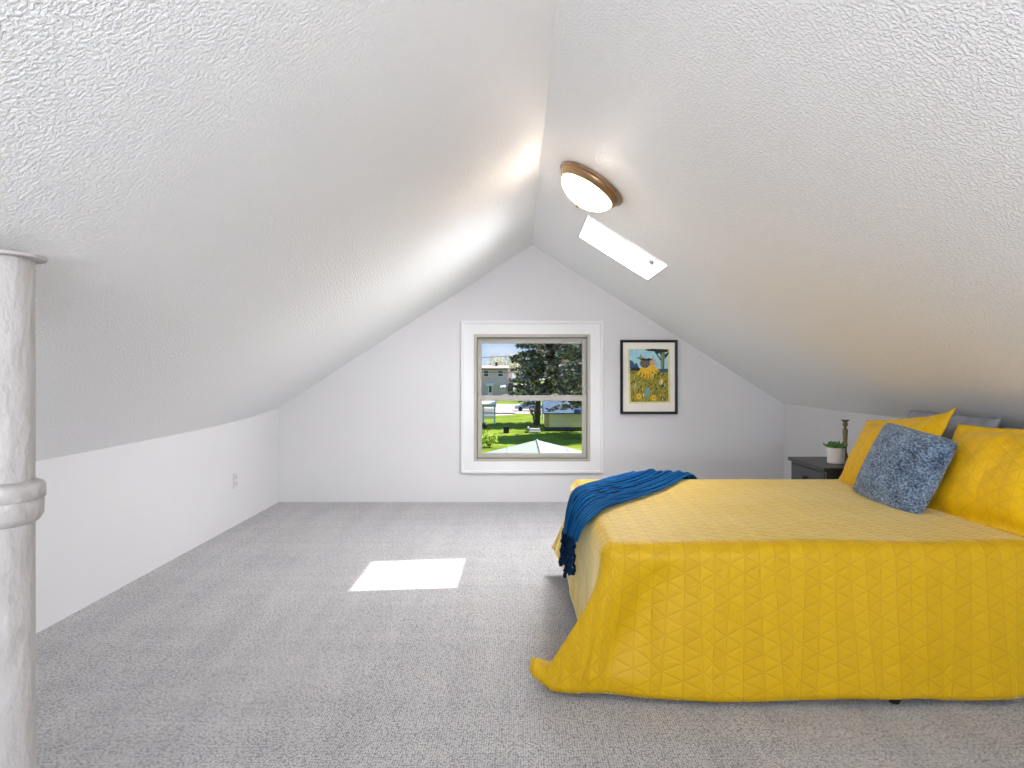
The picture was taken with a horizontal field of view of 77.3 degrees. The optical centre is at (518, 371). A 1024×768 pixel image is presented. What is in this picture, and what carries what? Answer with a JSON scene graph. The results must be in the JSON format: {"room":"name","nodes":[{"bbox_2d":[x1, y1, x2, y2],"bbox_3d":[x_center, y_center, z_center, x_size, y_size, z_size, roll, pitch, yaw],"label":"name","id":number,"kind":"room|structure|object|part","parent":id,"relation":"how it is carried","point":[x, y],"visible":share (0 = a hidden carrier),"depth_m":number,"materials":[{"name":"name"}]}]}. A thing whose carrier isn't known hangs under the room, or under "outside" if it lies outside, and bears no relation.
{"room":"bedroom","nodes":[
{"label":"bedroom","id":0,"kind":"room"},
{"bbox_2d":[36,407,278,632],"bbox_3d":[-2.341,0.764,1.763,0.200,1.000,8.727,0,0,0],"label":"wall","id":1,"kind":"structure","parent":0,"point":[111,517],"depth_m":3.77,"materials":[{"name":"white paint"}]},
{"bbox_2d":[233,472,237,488],"bbox_3d":[-2.236,0.857,5.052,0.010,0.120,0.072,0,0,0],"label":"wall outlet","id":2,"kind":"object","parent":1,"relation":"attached to","point":[235,475],"visible":1,"depth_m":5.04,"materials":[{"name":"white plastic"}]},
{"bbox_2d":[0,0,1023,460],"bbox_3d":[0.112,-0.432,1.948,5.331,1.987,9.297,0,0,0],"label":"ceiling","id":3,"kind":"structure","parent":0,"point":[229,204],"depth_m":2.12,"materials":[{"name":"white paint"}]},
{"bbox_2d":[560,161,622,211],"bbox_3d":[0.387,-0.990,3.437,0.334,0.249,0.385,0,0,-10],"label":"ceiling light","id":4,"kind":"object","parent":3,"relation":"attached to","point":[589,190],"visible":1,"depth_m":3.32,"materials":[{"name":"white glass"}]},
{"bbox_3d":[0.345,-0.940,3.437,0.310,0.086,0.310,32,0,0],"label":"lamp shade","id":5,"kind":"part","parent":4,"relation":"part of","materials":[{"name":"white glass"}]},
{"bbox_2d":[578,214,668,280],"bbox_3d":[0.750,-0.918,4.333,0.649,0.514,0.695,0,0,0],"label":"window","id":6,"kind":"structure","parent":3,"relation":"attached to","point":[594,232],"depth_m":4.64,"materials":[{"name":"white glass"}]},
{"bbox_3d":[0.777,-0.973,4.333,0.594,0.404,0.695,0,0,0],"label":"skylight frame","id":7,"kind":"part","parent":6,"relation":"part of","materials":[{"name":"white paint"}]},
{"bbox_2d":[484,404,541,416],"bbox_3d":[10.000,5.899,101.195,340.000,0.030,34.170,0,0,0],"label":"street","id":8,"kind":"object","parent":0,"point":[500,409],"visible":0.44,"depth_m":97.80,"materials":[{"name":"grey asphalt"}]},
{"bbox_2d":[515,401,541,410],"bbox_3d":[1.514,5.160,97.050,4.295,1.448,1.760,0,0,0],"label":"parked car","id":9,"kind":"object","parent":8,"relation":"on","point":[519,407],"visible":0.5,"depth_m":96.19,"materials":[{"name":"silver metal"}]},
{"bbox_2d":[36,502,1023,767],"bbox_3d":[0.117,1.304,1.663,5.116,0.180,8.927,0,0,0],"label":"floor","id":10,"kind":"structure","parent":0,"point":[298,634],"depth_m":2.54,"materials":[{"name":"grey carpet"}]},
{"bbox_2d":[0,249,47,767],"bbox_3d":[-1.197,0.471,1.476,0.178,1.487,0.178,0,0,0],"label":"pipe","id":11,"kind":"object","parent":10,"relation":"on","point":[22,499],"visible":1,"depth_m":1.45,"materials":[{"name":"beige paint"}]},
{"bbox_3d":[-1.197,-0.266,1.476,0.178,0.013,0.178,0,0,0],"label":"plate","id":12,"kind":"part","parent":11,"relation":"part of","materials":[{"name":"beige paint"}]},
{"bbox_2d":[788,457,845,478],"bbox_3d":[2.126,0.894,4.088,0.638,0.640,0.519,0,0,0],"label":"nightstand","id":13,"kind":"object","parent":10,"relation":"on","point":[801,467],"visible":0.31,"depth_m":4.06,"materials":[{"name":"black paint"}]},
{"bbox_3d":[1.851,0.674,4.088,0.020,0.124,0.447,0,0,0],"label":"drawer","id":14,"kind":"part","parent":13,"relation":"part of","materials":[{"name":"black paint"}]},
{"bbox_2d":[823,441,847,463],"bbox_3d":[2.007,0.504,4.039,0.125,0.141,0.142,0,0,-31],"label":"potted succulent","id":15,"kind":"object","parent":13,"relation":"on","point":[835,450],"visible":1,"depth_m":4.00,"materials":[{"name":"white ceramic"}]},
{"bbox_2d":[841,419,849,461],"bbox_3d":[2.105,0.441,4.130,0.096,0.266,0.096,0,0,0],"label":"candlestick","id":16,"kind":"object","parent":13,"relation":"on","point":[845,424],"visible":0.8,"depth_m":4.12,"materials":[{"name":"brown wood"}]},
{"bbox_3d":[2.105,0.439,4.130,0.032,0.174,0.032,0,0,0],"label":"stem","id":17,"kind":"part","parent":16,"relation":"part of","materials":[{"name":"brown wood"}]},
{"bbox_2d":[841,419,849,426],"bbox_3d":[2.105,0.331,4.130,0.052,0.046,0.052,0,0,0],"label":"cup","id":18,"kind":"object","parent":16,"relation":"on","point":[845,424],"depth_m":4.12,"materials":[{"name":"wood"}]},
{"bbox_2d":[889,700,900,704],"bbox_3d":[1.353,0.927,3.047,2.015,0.573,1.436,0,0,0],"label":"bed","id":19,"kind":"object","parent":10,"relation":"on","point":[896,702],"visible":0.07,"depth_m":2.34,"materials":[{"name":"black plastic"}]},
{"bbox_2d":[530,479,1023,701],"bbox_3d":[1.212,0.911,3.079,2.344,0.569,1.572,0,0,0],"label":"bedspread","id":20,"kind":"object","parent":19,"relation":"on","point":[703,590],"visible":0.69,"depth_m":2.33,"materials":[{"name":"yellow fabric"}]},
{"bbox_2d":[558,469,696,577],"bbox_3d":[0.506,0.792,3.403,0.463,0.448,1.484,0,0,35],"label":"throw blanket","id":21,"kind":"object","parent":20,"relation":"on","point":[587,500],"visible":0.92,"depth_m":3.16,"materials":[{"name":"blue fabric"}]},
{"bbox_2d":[853,423,956,513],"bbox_3d":[1.830,0.461,3.065,0.228,0.402,0.510,0,0,-3],"label":"throw cushion","id":22,"kind":"object","parent":20,"relation":"on","point":[903,469],"visible":0.97,"depth_m":2.95,"materials":[{"name":"blue fabric"}]},
{"bbox_2d":[907,410,1000,439],"bbox_3d":[2.206,0.431,3.420,0.261,0.415,0.705,0,0,-1],"label":"bed pillow","id":23,"kind":"object","parent":20,"relation":"on","point":[954,420],"visible":0.07,"depth_m":3.25,"materials":[{"name":"grey fabric"}]},
{"bbox_2d":[927,424,1023,536],"bbox_3d":[2.010,0.438,2.680,0.257,0.451,0.740,0,0,-4],"label":"pillow sham","id":24,"kind":"object","parent":20,"relation":"on","point":[982,483],"visible":0.77,"depth_m":2.66,"materials":[{"name":"yellow fabric"}]},
{"bbox_2d":[839,407,955,484],"bbox_3d":[1.983,0.428,3.440,0.257,0.511,0.738,0,0,-5],"label":"pillow sham","id":25,"kind":"object","parent":19,"relation":"on","point":[937,424],"visible":0.36,"depth_m":3.52,"materials":[{"name":"yellow fabric"}]},
{"bbox_2d":[279,245,783,501],"bbox_3d":[0.117,0.049,6.052,4.916,2.530,0.150,0,0,0],"label":"wall","id":26,"kind":"structure","parent":0,"point":[385,425],"depth_m":5.98,"materials":[{"name":"white paint"}]},
{"bbox_2d":[461,321,602,472],"bbox_3d":[0.121,0.234,6.014,1.326,1.419,0.125,0,0,0],"label":"window","id":27,"kind":"structure","parent":26,"relation":"in","point":[474,334],"depth_m":5.96,"materials":[{"name":"white paint"}]},
{"bbox_3d":[0.121,0.241,6.021,1.102,1.202,0.112,0,0,0],"label":"frame","id":28,"kind":"part","parent":27,"relation":"part of","materials":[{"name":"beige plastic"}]},
{"bbox_3d":[0.121,-0.028,6.045,1.022,0.582,0.033,0,0,0],"label":"sash","id":29,"kind":"part","parent":27,"relation":"part of","materials":[{"name":"beige plastic"}]},
{"bbox_3d":[0.121,0.511,6.007,1.022,0.586,0.036,0,0,0],"label":"sash","id":30,"kind":"part","parent":27,"relation":"part of","materials":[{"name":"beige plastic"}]},
{"bbox_2d":[620,340,677,413],"bbox_3d":[1.209,0.047,5.960,0.532,0.691,0.031,0,0,0],"label":"framed print","id":31,"kind":"object","parent":26,"relation":"attached to","point":[648,368],"visible":1,"depth_m":5.96,"materials":[{"name":"multicoloured paper"}]},
{"bbox_2d":[482,381,581,452],"bbox_3d":[10.000,6.114,213.188,360.000,0.400,413.623,0,0,0],"label":"ground","id":32,"kind":"structure","parent":0,"point":[518,433],"depth_m":61.55,"materials":[{"name":"green plant"}]},
{"bbox_2d":[482,423,487,432],"bbox_3d":[-3.324,5.404,62.561,0.700,1.039,0.700,0,0,0],"label":"grill","id":33,"kind":"object","parent":32,"relation":"on","point":[484,425],"visible":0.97,"depth_m":62.32,"materials":[{"name":"black metal"}]},
{"bbox_2d":[482,401,496,423],"bbox_3d":[-4.072,4.585,73.088,3.002,2.659,1.800,0,0,0],"label":"garden arbor","id":34,"kind":"object","parent":32,"relation":"on","point":[484,403],"visible":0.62,"depth_m":72.73,"materials":[{"name":"white wood"}]},
{"bbox_3d":[-4.072,4.890,72.788,0.180,2.047,0.180,0,0,0],"label":"post","id":35,"kind":"part","parent":34,"relation":"part of","materials":[{"name":"white wood"}]},
{"bbox_3d":[-4.060,4.736,72.833,2.343,1.136,0.030,0,0,0],"label":"slat panel","id":36,"kind":"part","parent":34,"relation":"part of","materials":[{"name":"white wood"}]},
{"bbox_3d":[-4.072,3.481,73.088,3.002,0.453,1.800,0,0,0],"label":"roof panel","id":37,"kind":"part","parent":34,"relation":"part of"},
{"bbox_2d":[482,433,498,446],"bbox_3d":[-2.346,5.327,50.334,1.551,1.195,1.663,0,0,0],"label":"bush","id":38,"kind":"object","parent":32,"relation":"on","point":[488,440],"visible":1,"depth_m":49.95,"materials":[{"name":"green plant"}]},
{"bbox_2d":[482,362,512,394],"bbox_3d":[-10.259,1.774,158.788,17.621,8.376,10.600,0,0,0],"label":"house","id":39,"kind":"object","parent":32,"relation":"on","point":[492,383],"visible":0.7,"depth_m":154.47,"materials":[{"name":"grey"}]},
{"bbox_2d":[486,351,518,367],"bbox_3d":[-4.444,-0.766,213.833,13.515,13.418,12.321,0,0,16],"label":"tree","id":40,"kind":"object","parent":32,"relation":"on","point":[499,360],"visible":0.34,"depth_m":213.00,"materials":[{"name":"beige plant"}]},
{"bbox_2d":[503,426,509,432],"bbox_3d":[-1.231,5.599,62.049,0.620,0.630,0.620,0,0,0],"label":"trash bin","id":41,"kind":"object","parent":32,"relation":"on","point":[505,428],"visible":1,"depth_m":61.77,"materials":[{"name":"black plastic"}]},
{"bbox_2d":[505,363,522,376],"bbox_3d":[0.461,0.718,189.249,10.512,10.436,9.583,0,0,-36],"label":"tree","id":42,"kind":"object","parent":32,"relation":"on","point":[510,364],"visible":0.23,"depth_m":188.16,"materials":[{"name":"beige plant"}]},
{"bbox_3d":[0.461,-1.441,189.249,10.512,6.118,9.583,0,0,-36],"label":"crown","id":43,"kind":"part","parent":42,"relation":"part of","materials":[{"name":"green plant"}]},
{"bbox_2d":[486,439,581,452],"bbox_3d":[0.264,3.448,7.773,5.200,4.932,3.253,0,0,0],"label":"porch roof","id":44,"kind":"structure","parent":32,"relation":"on","point":[536,446],"depth_m":8.89,"materials":[{"name":"white metal"}]},
{"bbox_2d":[528,426,540,432],"bbox_3d":[1.476,5.664,62.999,1.250,0.500,1.900,0,0,0],"label":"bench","id":45,"kind":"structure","parent":32,"relation":"on","point":[532,430],"depth_m":62.59,"materials":[{"name":"white wood"}]},
{"bbox_2d":[528,405,542,423],"bbox_3d":[1.922,4.732,72.948,1.937,2.401,2.186,0,0,-14],"label":"bare shrub","id":46,"kind":"object","parent":32,"relation":"on","point":[533,406],"visible":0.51,"depth_m":72.72,"materials":[{"name":"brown plant"}]},
{"bbox_2d":[507,344,581,424],"bbox_3d":[4.066,-2.942,71.251,10.909,17.746,10.786,0,0,16],"label":"spruce tree","id":47,"kind":"object","parent":32,"relation":"on","point":[533,369],"visible":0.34,"depth_m":69.81,"materials":[{"name":"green plant"}]},
{"bbox_2d":[542,401,581,430],"bbox_3d":[4.511,4.411,65.952,4.109,3.006,4.200,0,0,0],"label":"garden shed","id":48,"kind":"object","parent":32,"relation":"on","point":[568,419],"visible":0.67,"depth_m":64.17,"materials":[{"name":"wood"}]},
{"bbox_2d":[545,344,581,411],"bbox_3d":[8.899,-3.828,59.280,12.943,19.521,13.091,0,0,-14],"label":"spruce tree","id":49,"kind":"object","parent":32,"relation":"on","point":[574,379],"visible":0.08,"depth_m":58.19,"materials":[{"name":"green plant"}]},
{"bbox_2d":[827,447,844,463],"bbox_3d":[2.000,0.525,4.040,0.106,0.098,0.106,0,0,0],"label":"pot","id":50,"kind":"object","parent":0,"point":[835,455],"depth_m":4.00,"materials":[{"name":"white ceramic"}]},
{"bbox_2d":[784,404,903,478],"bbox_3d":[2.575,0.766,1.763,0.200,0.995,8.727,0,0,0],"label":"wall","id":51,"kind":"structure","parent":0,"point":[806,429],"depth_m":5.34,"materials":[{"name":"white paint"}]},
{"label":"outside","id":52,"kind":"structure","parent":0,"visible":0},
{"bbox_2d":[489,372,522,372],"bbox_3d":[1.890,-0.068,110.000,79.064,1.075,0.087,0,0,0],"label":"utility wire","id":53,"kind":"object","parent":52,"point":[489,372],"visible":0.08,"depth_m":109.96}
]}

